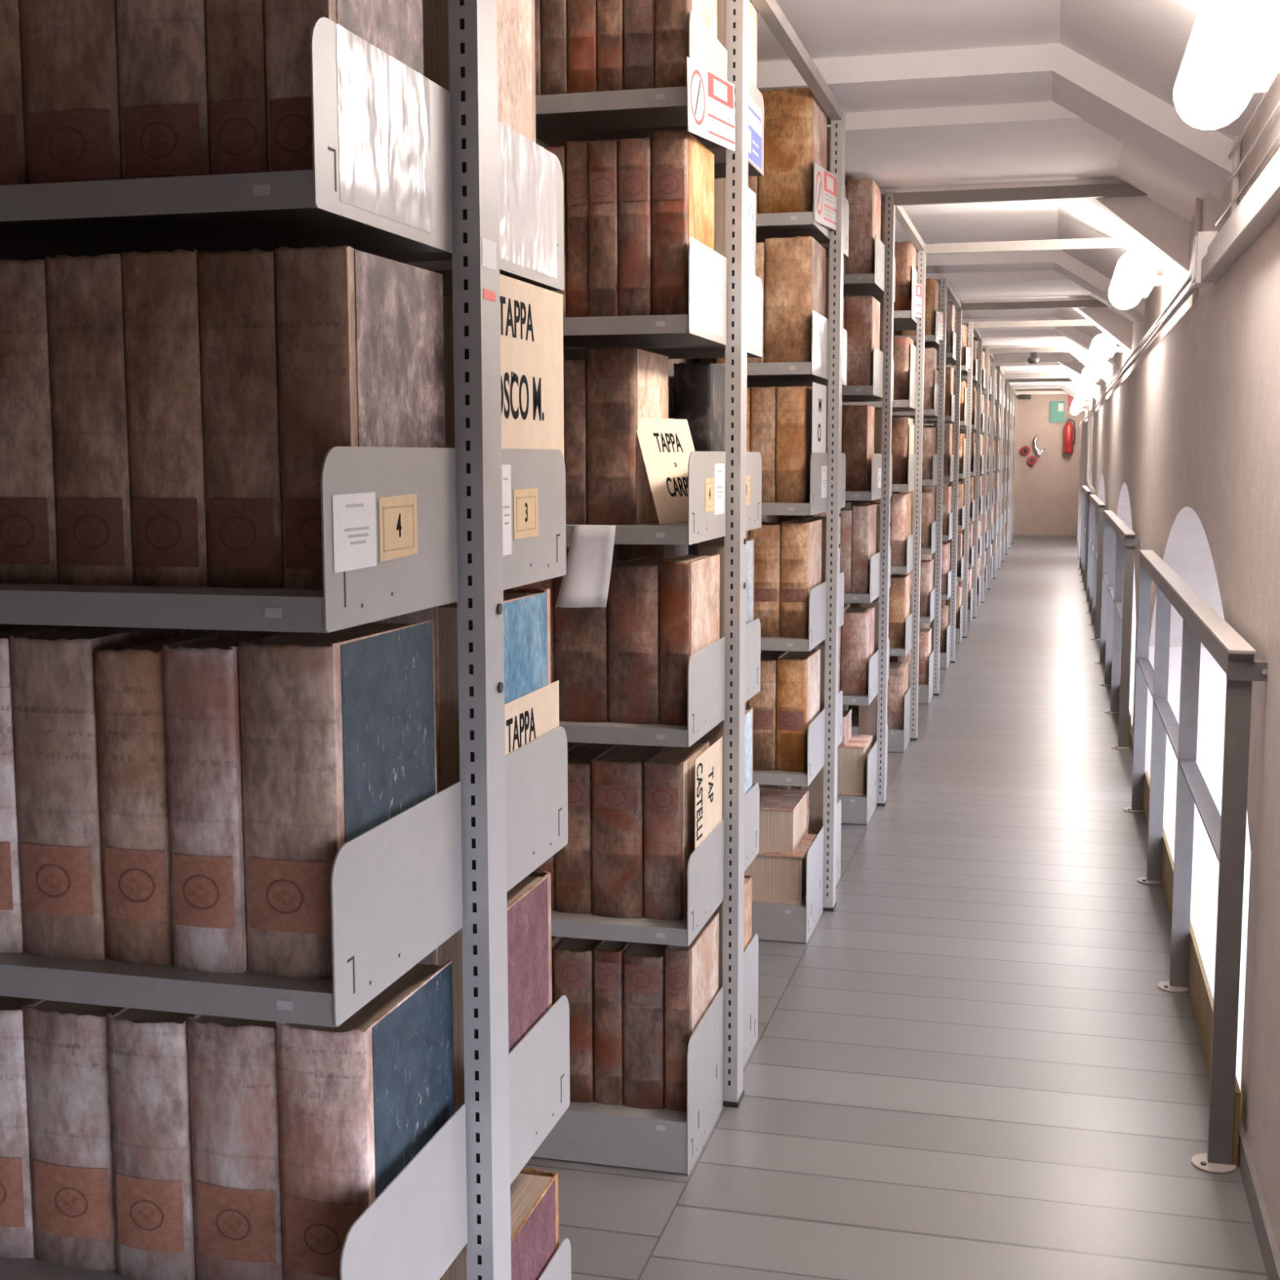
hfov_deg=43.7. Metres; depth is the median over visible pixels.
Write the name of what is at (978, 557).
register
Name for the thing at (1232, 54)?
wall lamp
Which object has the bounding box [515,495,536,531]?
print
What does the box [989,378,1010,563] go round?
shelving rack
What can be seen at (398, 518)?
print
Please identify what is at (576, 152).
register
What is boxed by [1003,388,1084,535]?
wall
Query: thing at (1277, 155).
conduit pipe
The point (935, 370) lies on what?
card
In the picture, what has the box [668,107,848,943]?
shelving rack
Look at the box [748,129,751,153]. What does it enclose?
print
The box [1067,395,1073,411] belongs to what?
sign
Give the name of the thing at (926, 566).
register
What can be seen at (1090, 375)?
diffuser
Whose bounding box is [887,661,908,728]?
register
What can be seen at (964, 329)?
register
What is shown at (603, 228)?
register
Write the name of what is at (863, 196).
register
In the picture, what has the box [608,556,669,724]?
register
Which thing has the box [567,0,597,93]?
register
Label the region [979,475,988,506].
register
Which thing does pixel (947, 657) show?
shelving rack
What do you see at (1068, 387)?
ceiling beam
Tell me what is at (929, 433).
register
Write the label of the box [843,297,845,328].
register
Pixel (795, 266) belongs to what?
register
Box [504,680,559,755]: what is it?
card
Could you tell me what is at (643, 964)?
register
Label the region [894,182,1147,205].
ceiling beam
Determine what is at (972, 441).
register
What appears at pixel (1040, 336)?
ceiling beam
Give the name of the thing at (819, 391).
card
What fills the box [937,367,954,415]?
register
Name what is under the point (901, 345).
register
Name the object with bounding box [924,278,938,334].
register
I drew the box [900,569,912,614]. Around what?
register
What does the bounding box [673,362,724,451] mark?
register
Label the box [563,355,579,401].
register
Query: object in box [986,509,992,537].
register
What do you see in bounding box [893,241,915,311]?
register
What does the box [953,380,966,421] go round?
register
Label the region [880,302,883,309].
register
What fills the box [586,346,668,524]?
register
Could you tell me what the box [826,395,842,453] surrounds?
register
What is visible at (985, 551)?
register
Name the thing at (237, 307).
register
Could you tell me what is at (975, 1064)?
floor
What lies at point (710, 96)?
safety sign
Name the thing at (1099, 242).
bar
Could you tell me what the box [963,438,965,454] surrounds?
card
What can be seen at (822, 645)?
register
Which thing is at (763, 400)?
register
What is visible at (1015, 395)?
shelving rack
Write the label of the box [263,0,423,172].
register
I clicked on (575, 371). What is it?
register
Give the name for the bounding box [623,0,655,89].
register
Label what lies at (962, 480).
register
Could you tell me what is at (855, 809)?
shelving rack
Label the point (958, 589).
register
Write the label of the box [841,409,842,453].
register
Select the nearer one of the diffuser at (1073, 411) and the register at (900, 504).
the register at (900, 504)
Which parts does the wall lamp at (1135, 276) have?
plate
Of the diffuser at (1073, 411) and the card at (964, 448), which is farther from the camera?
the diffuser at (1073, 411)
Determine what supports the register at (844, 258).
on the shelving rack at (855, 809)
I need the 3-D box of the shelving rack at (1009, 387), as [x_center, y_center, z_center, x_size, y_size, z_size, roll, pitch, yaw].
[4.533,-2.619,24.562,2.240,2.585,0.820,2,7,14]
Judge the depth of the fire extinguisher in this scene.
28.60 m
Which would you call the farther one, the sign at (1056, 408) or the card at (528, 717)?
the sign at (1056, 408)
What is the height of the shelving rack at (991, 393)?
2.585 m
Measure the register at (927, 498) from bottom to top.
0.336 m
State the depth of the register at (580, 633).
3.33 m
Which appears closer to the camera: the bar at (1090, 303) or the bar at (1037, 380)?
the bar at (1090, 303)
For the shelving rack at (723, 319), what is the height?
2.585 m
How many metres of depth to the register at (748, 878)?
3.96 m
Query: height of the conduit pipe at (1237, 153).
0.420 m
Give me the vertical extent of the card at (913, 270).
0.224 m
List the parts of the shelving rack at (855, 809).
shelf, shelf, shelf, shelf, shelf, shelf, shelf, shelf, panel, panel, panel, panel, panel, panel, cross rail, panel, panel, panel, panel, panel, panel, connecting rail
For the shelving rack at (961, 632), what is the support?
on the floor
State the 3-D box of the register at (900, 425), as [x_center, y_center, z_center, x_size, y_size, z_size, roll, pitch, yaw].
[1.330,-0.966,8.152,0.096,0.334,0.287,2,7,15]
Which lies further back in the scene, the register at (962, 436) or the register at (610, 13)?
the register at (962, 436)
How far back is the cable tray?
3.52 m
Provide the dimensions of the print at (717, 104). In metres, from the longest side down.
0.171 x 0.051 x 0.001 m
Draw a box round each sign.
[686,56,735,151]
[813,162,836,231]
[911,281,921,317]
[935,311,943,340]
[965,347,970,368]
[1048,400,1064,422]
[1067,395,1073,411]
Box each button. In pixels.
[1021,445,1030,455]
[1027,455,1036,465]
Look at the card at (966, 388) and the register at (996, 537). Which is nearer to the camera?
the card at (966, 388)
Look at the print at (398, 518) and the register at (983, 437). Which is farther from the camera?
the register at (983, 437)
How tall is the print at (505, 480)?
0.062 m
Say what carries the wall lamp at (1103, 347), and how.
attached to the wall at (1185, 447)
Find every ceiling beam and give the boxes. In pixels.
[756,43,1233,278]
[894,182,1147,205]
[915,249,1145,352]
[954,317,1115,382]
[984,352,1100,399]
[1000,376,1091,409]
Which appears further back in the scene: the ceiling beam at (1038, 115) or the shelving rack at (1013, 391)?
the shelving rack at (1013, 391)
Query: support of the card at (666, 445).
on the shelving rack at (723, 319)
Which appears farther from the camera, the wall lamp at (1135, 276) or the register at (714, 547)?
the wall lamp at (1135, 276)
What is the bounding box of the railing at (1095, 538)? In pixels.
[1084,494,1108,639]
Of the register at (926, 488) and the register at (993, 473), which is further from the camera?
the register at (993, 473)
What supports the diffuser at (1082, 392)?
attached to the wall lamp at (1082, 392)
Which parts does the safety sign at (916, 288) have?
red panel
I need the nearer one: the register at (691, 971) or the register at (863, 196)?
the register at (691, 971)
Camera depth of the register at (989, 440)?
20.75 m
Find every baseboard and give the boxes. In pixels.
[1013,534,1076,539]
[1076,535,1279,1279]
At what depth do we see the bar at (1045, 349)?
16.05 m
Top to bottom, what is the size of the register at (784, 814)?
0.296 m
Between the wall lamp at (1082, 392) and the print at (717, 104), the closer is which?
the print at (717, 104)
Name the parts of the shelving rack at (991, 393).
shelf, panel, panel, panel, panel, panel, panel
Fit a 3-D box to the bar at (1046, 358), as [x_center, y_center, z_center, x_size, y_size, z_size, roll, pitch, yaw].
[4.529,-3.098,17.625,1.183,0.049,0.030,2,7,14]
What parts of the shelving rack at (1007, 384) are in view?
panel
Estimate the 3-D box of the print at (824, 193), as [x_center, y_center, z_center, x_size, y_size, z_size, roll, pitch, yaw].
[0.583,-1.335,4.910,0.001,0.062,0.164,2,10,17]
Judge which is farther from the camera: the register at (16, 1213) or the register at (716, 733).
the register at (716, 733)
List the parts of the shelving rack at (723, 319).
shelf, shelf, shelf, shelf, shelf, shelf, shelf, panel, panel, panel, panel, panel, panel, shelf, panel, panel, panel, panel, panel, panel, connecting rail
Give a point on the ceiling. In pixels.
(1144, 43)
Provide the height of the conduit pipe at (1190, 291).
0.020 m
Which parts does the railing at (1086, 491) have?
post, post, post, handrail, post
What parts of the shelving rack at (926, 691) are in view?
shelf, shelf, shelf, shelf, shelf, shelf, shelf, shelf, cross rail, panel, panel, panel, panel, panel, panel, connecting rail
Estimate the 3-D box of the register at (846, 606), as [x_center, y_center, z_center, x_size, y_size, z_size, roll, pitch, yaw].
[0.823,0.032,6.684,0.068,0.347,0.298,2,7,15]
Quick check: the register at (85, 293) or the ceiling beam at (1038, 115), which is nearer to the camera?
the register at (85, 293)
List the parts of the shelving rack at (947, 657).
shelf, shelf, shelf, shelf, shelf, shelf, shelf, shelf, panel, panel, panel, panel, panel, panel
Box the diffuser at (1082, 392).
[1075,385,1089,400]
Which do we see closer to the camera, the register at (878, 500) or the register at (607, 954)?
the register at (607, 954)
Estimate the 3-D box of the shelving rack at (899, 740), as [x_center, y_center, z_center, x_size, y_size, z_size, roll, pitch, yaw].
[0.393,-0.784,8.643,2.240,2.585,0.820,2,7,14]
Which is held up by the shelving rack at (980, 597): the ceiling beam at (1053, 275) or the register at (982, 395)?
the register at (982, 395)
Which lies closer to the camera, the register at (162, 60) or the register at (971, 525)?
the register at (162, 60)
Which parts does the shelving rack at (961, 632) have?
shelf, shelf, shelf, shelf, shelf, shelf, shelf, panel, cross rail, panel, panel, panel, panel, connecting rail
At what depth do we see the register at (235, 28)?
1.63 m
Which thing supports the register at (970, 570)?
on the shelving rack at (971, 612)
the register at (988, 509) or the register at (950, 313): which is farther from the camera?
the register at (988, 509)
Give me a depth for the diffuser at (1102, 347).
11.42 m
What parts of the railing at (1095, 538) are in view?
post, post, rail, post, handrail, post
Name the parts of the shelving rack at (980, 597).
shelf, shelf, shelf, panel, panel, panel, panel, panel, panel, connecting rail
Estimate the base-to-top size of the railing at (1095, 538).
1.108 m
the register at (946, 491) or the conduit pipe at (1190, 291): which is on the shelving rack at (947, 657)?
the register at (946, 491)
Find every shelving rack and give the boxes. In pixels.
[0,0,571,1279]
[531,0,841,1174]
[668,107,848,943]
[671,191,924,825]
[842,243,926,751]
[892,277,961,704]
[912,304,962,669]
[923,321,982,643]
[951,347,995,605]
[951,360,995,591]
[952,337,982,622]
[982,365,1004,581]
[989,375,1004,571]
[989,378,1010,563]
[989,383,1011,555]
[993,388,1016,548]
[999,392,1016,544]
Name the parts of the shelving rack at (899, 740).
shelf, shelf, shelf, shelf, shelf, shelf, shelf, shelf, shelf, panel, panel, panel, panel, panel, panel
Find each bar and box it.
[925,237,1128,254]
[961,299,1107,310]
[973,319,1094,328]
[989,346,1088,353]
[995,356,1079,362]
[1004,372,1078,377]
[1008,377,1071,382]
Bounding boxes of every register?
[0,0,27,185]
[0,258,59,583]
[0,623,11,626]
[0,624,64,952]
[0,995,39,1257]
[8,625,183,959]
[19,0,122,184]
[23,999,123,1270]
[44,253,134,585]
[93,629,232,964]
[106,1007,196,1279]
[115,0,210,179]
[121,248,208,586]
[162,630,287,973]
[186,1013,283,1279]
[197,248,284,588]
[204,0,268,174]
[238,620,435,979]
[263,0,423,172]
[275,245,445,590]
[275,960,453,1279]
[422,0,535,142]
[433,587,551,792]
[433,871,551,1112]
[440,1167,559,1279]
[443,296,454,448]
[513,553,568,683]
[533,742,584,910]
[534,0,542,95]
[535,139,548,147]
[541,0,568,94]
[542,146,567,317]
[551,936,564,1005]
[553,937,601,1102]
[554,560,620,722]
[554,742,613,913]
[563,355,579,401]
[563,358,587,524]
[565,140,589,317]
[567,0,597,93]
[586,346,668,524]
[588,138,618,316]
[591,744,664,918]
[593,939,631,1105]
[596,0,623,91]
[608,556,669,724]
[617,137,651,315]
[622,942,666,1109]
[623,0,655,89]
[643,741,709,920]
[651,128,714,315]
[655,0,716,88]
[658,554,719,725]
[664,911,719,1111]
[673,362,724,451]
[697,537,754,639]
[697,706,753,819]
[712,875,751,991]
[714,177,756,275]
[715,358,724,363]
[716,0,757,87]
[743,787,817,903]
[746,241,764,363]
[746,387,751,452]
[747,176,758,213]
[747,650,786,770]
[748,520,781,637]
[750,386,776,502]
[758,87,826,213]
[764,235,826,362]
[775,386,812,502]
[776,648,820,772]
[779,518,822,637]
[800,766,837,834]
[803,515,840,583]
[812,639,839,713]
[813,507,843,516]
[825,264,844,328]
[826,126,845,195]
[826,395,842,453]
[827,186,846,274]
[837,708,872,795]
[838,604,849,692]
[840,507,852,592]
[840,606,875,694]
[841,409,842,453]
[842,404,875,491]
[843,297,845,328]
[844,295,879,386]
[845,178,880,274]
[851,504,876,593]
[857,693,877,746]
[860,596,879,653]
[861,502,880,553]
[873,498,880,502]
[874,408,881,453]
[879,309,883,351]
[880,204,884,244]
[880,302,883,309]
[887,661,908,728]
[888,573,910,648]
[889,493,911,565]
[891,417,912,484]
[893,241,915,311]
[893,337,914,399]
[897,649,911,684]
[899,490,913,534]
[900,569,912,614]
[902,281,917,335]
[914,427,935,479]
[915,347,937,408]
[918,627,931,684]
[919,559,933,616]
[919,622,930,628]
[920,491,933,547]
[920,554,932,559]
[923,485,936,521]
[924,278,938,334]
[930,604,948,652]
[932,542,950,594]
[933,423,952,475]
[935,486,951,534]
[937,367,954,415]
[940,599,946,605]
[942,481,950,487]
[946,302,955,352]
[946,586,961,627]
[947,483,963,524]
[947,533,962,577]
[951,324,967,365]
[951,433,964,473]
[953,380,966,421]
[958,567,972,608]
[960,431,974,471]
[960,477,973,517]
[962,339,976,375]
[962,523,973,563]
[966,386,975,424]
[971,520,980,552]
[971,556,980,594]
[973,475,982,511]
[974,434,982,470]
[976,351,984,383]
[976,394,983,427]
[978,510,987,544]
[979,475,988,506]
[979,551,986,581]
[982,436,989,468]
[983,400,990,430]
[984,356,991,390]
[985,544,991,571]
[986,471,993,502]
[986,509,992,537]
[988,441,994,467]
[989,440,999,456]
[990,367,995,395]
[990,404,995,432]
[991,502,997,524]
[991,537,996,555]
[993,472,998,489]
[995,372,1000,399]
[996,501,1001,524]
[999,441,1003,455]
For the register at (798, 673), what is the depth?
4.93 m
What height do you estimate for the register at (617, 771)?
0.337 m
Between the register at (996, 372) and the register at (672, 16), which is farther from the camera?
the register at (996, 372)
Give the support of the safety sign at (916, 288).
attached to the shelving rack at (899, 740)
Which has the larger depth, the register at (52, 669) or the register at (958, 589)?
the register at (958, 589)
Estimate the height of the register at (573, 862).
0.327 m
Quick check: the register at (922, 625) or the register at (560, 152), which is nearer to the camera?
the register at (560, 152)
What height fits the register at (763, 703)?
0.347 m
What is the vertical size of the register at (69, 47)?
0.347 m
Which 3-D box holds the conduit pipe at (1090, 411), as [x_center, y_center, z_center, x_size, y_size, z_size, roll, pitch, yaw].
[4.914,-2.058,17.364,0.040,0.890,0.524,1,7,9]
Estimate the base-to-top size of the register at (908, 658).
0.314 m
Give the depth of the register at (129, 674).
1.74 m
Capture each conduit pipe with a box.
[1079,284,1197,426]
[1080,272,1191,423]
[1086,409,1095,492]
[1191,197,1202,305]
[1207,148,1279,252]
[1231,135,1241,214]
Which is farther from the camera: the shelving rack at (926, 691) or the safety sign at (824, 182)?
the shelving rack at (926, 691)
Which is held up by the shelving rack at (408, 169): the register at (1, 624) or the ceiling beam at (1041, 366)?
the register at (1, 624)
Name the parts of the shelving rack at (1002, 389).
panel, panel, panel, panel, panel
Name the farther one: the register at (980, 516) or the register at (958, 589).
the register at (980, 516)
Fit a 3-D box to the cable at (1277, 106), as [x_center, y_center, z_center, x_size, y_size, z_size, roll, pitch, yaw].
[0.597,-0.850,0.293,0.013,0.018,9.250,2,7,14]
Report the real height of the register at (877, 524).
0.347 m
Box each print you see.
[344,503,368,544]
[382,502,414,551]
[502,477,509,524]
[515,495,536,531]
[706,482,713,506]
[709,99,729,133]
[717,471,723,497]
[748,105,760,121]
[748,124,761,169]
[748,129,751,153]
[824,192,834,217]
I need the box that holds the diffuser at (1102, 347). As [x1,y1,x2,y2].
[1088,333,1114,364]
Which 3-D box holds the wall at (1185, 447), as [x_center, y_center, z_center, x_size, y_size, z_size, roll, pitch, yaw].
[3.866,-1.338,12.252,0.460,2.950,34.200,2,7,14]
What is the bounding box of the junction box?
[1191,231,1217,287]
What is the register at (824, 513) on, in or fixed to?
on the shelving rack at (855, 809)
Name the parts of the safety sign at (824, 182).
white panel, red panel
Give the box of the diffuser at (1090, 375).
[1080,365,1098,386]
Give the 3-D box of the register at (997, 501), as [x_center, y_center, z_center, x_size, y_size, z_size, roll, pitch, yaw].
[5.057,-1.804,22.571,0.097,0.355,0.290,2,7,15]
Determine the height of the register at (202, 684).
0.354 m
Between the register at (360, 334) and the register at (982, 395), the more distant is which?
the register at (982, 395)
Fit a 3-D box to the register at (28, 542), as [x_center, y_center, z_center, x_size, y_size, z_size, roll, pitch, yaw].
[-0.665,-0.256,1.900,0.094,0.357,0.276,2,7,14]
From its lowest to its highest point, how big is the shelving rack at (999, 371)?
2.585 m
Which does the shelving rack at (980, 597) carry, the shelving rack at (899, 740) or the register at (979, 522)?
the register at (979, 522)
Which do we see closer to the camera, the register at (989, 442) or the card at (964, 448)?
the card at (964, 448)
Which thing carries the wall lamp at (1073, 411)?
attached to the wall at (1185, 447)
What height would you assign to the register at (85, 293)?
0.359 m
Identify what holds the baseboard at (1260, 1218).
attached to the wall at (1185, 447)
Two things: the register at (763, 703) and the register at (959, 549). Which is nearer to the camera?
the register at (763, 703)
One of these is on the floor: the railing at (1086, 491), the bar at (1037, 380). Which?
the railing at (1086, 491)
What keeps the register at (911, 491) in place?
on the shelving rack at (926, 691)
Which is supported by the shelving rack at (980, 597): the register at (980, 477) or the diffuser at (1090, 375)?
the register at (980, 477)
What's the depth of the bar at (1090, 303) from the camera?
11.27 m
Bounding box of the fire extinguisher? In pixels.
[1062,417,1075,453]
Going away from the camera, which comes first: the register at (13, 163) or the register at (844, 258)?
the register at (13, 163)
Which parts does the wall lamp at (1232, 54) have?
plate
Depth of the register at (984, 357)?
17.48 m
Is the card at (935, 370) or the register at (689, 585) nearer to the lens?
the register at (689, 585)
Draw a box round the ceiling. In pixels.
[757,0,1264,390]
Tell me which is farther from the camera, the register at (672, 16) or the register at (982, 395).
the register at (982, 395)
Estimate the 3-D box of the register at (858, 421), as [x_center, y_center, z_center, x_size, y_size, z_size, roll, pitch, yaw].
[0.898,-0.789,6.568,0.099,0.347,0.290,2,7,14]
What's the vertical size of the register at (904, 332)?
0.321 m
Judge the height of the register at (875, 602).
0.347 m
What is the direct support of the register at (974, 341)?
on the shelving rack at (971, 612)
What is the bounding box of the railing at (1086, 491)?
[1076,485,1093,590]
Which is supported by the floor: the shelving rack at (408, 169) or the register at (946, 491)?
the shelving rack at (408, 169)
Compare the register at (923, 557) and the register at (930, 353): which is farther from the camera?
the register at (923, 557)
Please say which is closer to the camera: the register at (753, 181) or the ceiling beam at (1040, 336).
the register at (753, 181)
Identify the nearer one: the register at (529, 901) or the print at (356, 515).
the print at (356, 515)
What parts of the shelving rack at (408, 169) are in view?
shelf, shelf, shelf, shelf, panel, panel, panel, panel, shelf, panel, panel, panel, panel, panel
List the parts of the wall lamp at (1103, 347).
plate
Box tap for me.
[1033,435,1044,455]
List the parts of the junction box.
box lid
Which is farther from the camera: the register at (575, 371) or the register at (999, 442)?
the register at (999, 442)
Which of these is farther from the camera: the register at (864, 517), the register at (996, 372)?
the register at (996, 372)
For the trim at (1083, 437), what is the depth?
23.21 m
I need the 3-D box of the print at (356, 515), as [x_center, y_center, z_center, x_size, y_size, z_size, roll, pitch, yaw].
[-0.296,-0.121,1.669,0.001,0.042,0.060,2,7,14]
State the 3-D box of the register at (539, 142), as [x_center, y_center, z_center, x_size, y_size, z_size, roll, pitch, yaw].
[-0.208,-0.856,3.401,0.059,0.367,0.277,2,7,14]
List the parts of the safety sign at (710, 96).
white panel, red panel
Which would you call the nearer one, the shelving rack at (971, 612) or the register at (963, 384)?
the register at (963, 384)
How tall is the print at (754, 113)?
0.008 m
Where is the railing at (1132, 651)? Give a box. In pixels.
[1094,510,1140,749]
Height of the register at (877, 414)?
0.347 m
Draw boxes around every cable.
[1215,132,1279,226]
[1227,70,1279,158]
[1228,100,1279,182]
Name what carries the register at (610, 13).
on the shelving rack at (723, 319)
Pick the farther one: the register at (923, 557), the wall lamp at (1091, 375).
the wall lamp at (1091, 375)
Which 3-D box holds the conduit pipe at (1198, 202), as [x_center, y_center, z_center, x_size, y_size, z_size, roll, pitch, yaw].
[2.059,-1.486,5.895,0.022,0.600,0.022,2,7,14]
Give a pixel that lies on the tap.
(1039, 453)
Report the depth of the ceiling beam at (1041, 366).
19.86 m
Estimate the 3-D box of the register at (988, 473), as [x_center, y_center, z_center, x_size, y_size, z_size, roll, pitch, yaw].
[4.226,-1.854,19.341,0.099,0.361,0.287,2,7,14]
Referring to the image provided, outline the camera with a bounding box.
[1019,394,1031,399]
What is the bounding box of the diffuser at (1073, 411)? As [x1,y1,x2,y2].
[1070,406,1079,414]
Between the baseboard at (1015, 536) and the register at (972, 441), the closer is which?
the register at (972, 441)
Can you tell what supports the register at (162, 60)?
on the shelving rack at (408, 169)
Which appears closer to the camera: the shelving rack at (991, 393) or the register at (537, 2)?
the register at (537, 2)
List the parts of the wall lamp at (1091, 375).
plate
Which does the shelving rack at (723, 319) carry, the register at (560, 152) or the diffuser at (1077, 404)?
the register at (560, 152)
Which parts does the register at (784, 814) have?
register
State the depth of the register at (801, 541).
4.88 m
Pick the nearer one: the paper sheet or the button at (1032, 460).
the paper sheet
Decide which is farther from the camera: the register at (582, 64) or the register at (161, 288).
the register at (582, 64)
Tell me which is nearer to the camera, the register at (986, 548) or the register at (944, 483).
the register at (944, 483)
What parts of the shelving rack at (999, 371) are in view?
panel, connecting rail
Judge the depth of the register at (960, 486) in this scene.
12.84 m
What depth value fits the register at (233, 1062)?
1.85 m
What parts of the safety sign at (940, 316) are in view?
red panel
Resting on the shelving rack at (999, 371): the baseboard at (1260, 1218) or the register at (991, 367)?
the register at (991, 367)
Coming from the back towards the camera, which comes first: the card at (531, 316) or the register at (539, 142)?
the register at (539, 142)
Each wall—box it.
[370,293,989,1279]
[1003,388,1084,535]
[1084,72,1279,1254]
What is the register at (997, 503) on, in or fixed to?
on the shelving rack at (1002, 389)
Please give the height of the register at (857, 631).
0.337 m
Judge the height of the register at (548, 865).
0.337 m
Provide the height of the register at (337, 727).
0.360 m
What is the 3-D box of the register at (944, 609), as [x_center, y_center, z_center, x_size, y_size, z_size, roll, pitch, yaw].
[2.152,-0.086,11.481,0.110,0.315,0.288,2,7,14]
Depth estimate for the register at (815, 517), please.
5.31 m
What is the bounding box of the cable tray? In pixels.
[1200,155,1279,281]
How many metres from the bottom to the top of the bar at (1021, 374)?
0.049 m
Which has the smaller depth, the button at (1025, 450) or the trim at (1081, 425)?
the trim at (1081, 425)
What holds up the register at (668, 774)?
on the shelving rack at (723, 319)
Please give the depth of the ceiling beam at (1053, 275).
10.18 m
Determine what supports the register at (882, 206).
on the shelving rack at (855, 809)
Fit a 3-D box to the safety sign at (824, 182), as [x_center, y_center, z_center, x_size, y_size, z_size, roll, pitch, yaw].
[0.566,-1.344,4.855,0.003,0.185,0.381,2,7,17]
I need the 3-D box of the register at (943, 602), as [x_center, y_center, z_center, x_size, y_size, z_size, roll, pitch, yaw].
[2.475,-0.281,13.100,0.087,0.332,0.289,2,7,15]
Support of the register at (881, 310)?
on the shelving rack at (855, 809)
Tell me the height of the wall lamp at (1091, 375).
0.158 m
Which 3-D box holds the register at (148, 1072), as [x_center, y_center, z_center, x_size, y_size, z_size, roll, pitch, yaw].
[-0.547,0.586,1.999,0.100,0.320,0.271,2,7,14]
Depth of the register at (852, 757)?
6.58 m
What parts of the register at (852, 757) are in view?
register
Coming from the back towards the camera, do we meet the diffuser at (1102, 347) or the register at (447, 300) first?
the diffuser at (1102, 347)
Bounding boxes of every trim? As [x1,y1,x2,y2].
[1008,391,1067,515]
[1076,425,1081,546]
[1077,421,1086,559]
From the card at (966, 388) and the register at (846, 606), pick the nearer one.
the register at (846, 606)
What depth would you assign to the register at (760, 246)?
4.81 m
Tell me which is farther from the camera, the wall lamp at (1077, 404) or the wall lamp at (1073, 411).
the wall lamp at (1073, 411)
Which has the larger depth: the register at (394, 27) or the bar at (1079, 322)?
the bar at (1079, 322)
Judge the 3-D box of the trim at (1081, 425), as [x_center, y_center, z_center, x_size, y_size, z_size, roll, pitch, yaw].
[7.369,-2.580,26.741,0.030,2.000,0.500,2,7,14]
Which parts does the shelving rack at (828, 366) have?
shelf, shelf, shelf, shelf, shelf, shelf, shelf, shelf, panel, panel, panel, panel, panel, panel, cross rail, panel, panel, panel, panel, panel, panel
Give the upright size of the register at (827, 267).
0.347 m
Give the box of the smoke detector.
[1026,352,1039,364]
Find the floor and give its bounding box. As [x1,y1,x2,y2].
[524,538,1267,1279]
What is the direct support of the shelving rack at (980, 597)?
on the floor
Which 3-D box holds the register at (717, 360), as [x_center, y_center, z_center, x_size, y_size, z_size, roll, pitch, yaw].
[0.299,-1.030,4.978,0.068,0.352,0.305,2,7,14]
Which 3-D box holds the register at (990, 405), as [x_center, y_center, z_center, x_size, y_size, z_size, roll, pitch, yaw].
[4.234,-2.663,19.245,0.080,0.329,0.289,2,7,14]
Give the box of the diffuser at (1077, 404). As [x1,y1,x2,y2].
[1071,397,1084,409]
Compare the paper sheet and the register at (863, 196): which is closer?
the paper sheet
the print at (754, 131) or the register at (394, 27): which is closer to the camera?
the register at (394, 27)
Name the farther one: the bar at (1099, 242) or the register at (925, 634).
the register at (925, 634)
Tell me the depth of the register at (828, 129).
5.15 m
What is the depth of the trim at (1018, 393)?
28.69 m
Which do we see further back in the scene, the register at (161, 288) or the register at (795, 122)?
the register at (795, 122)
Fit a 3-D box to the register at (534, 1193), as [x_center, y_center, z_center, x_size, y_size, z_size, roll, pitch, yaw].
[-0.202,0.978,2.371,0.091,0.287,0.276,2,7,14]
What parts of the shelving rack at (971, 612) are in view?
shelf, shelf, shelf, panel, panel, panel, panel, panel, panel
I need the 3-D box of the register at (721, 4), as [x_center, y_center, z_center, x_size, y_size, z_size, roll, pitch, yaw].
[0.207,-1.317,3.705,0.086,0.342,0.276,2,7,14]
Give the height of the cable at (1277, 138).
0.018 m
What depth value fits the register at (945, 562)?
11.30 m
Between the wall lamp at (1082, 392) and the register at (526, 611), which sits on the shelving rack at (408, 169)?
the register at (526, 611)
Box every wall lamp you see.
[1070,406,1086,414]
[1071,397,1090,409]
[1075,385,1097,400]
[1080,365,1109,386]
[1088,333,1127,364]
[1108,249,1174,309]
[1173,0,1279,129]
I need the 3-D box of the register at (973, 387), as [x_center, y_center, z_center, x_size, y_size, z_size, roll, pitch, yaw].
[2.985,-2.121,14.472,0.095,0.344,0.287,2,7,14]
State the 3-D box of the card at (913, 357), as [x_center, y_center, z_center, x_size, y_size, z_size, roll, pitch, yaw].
[1.385,-1.355,8.101,0.001,0.280,0.280,2,7,14]
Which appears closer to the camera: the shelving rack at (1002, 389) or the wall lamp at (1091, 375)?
the wall lamp at (1091, 375)
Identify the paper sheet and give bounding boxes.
[555,524,615,607]
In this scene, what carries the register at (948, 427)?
on the shelving rack at (947, 657)
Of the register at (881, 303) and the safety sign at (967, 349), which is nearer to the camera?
the register at (881, 303)
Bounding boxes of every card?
[499,274,564,457]
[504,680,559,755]
[636,417,694,524]
[694,736,722,849]
[811,382,826,453]
[908,424,914,453]
[910,343,915,371]
[911,265,916,283]
[934,368,937,385]
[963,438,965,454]
[964,386,967,402]
[974,391,976,408]

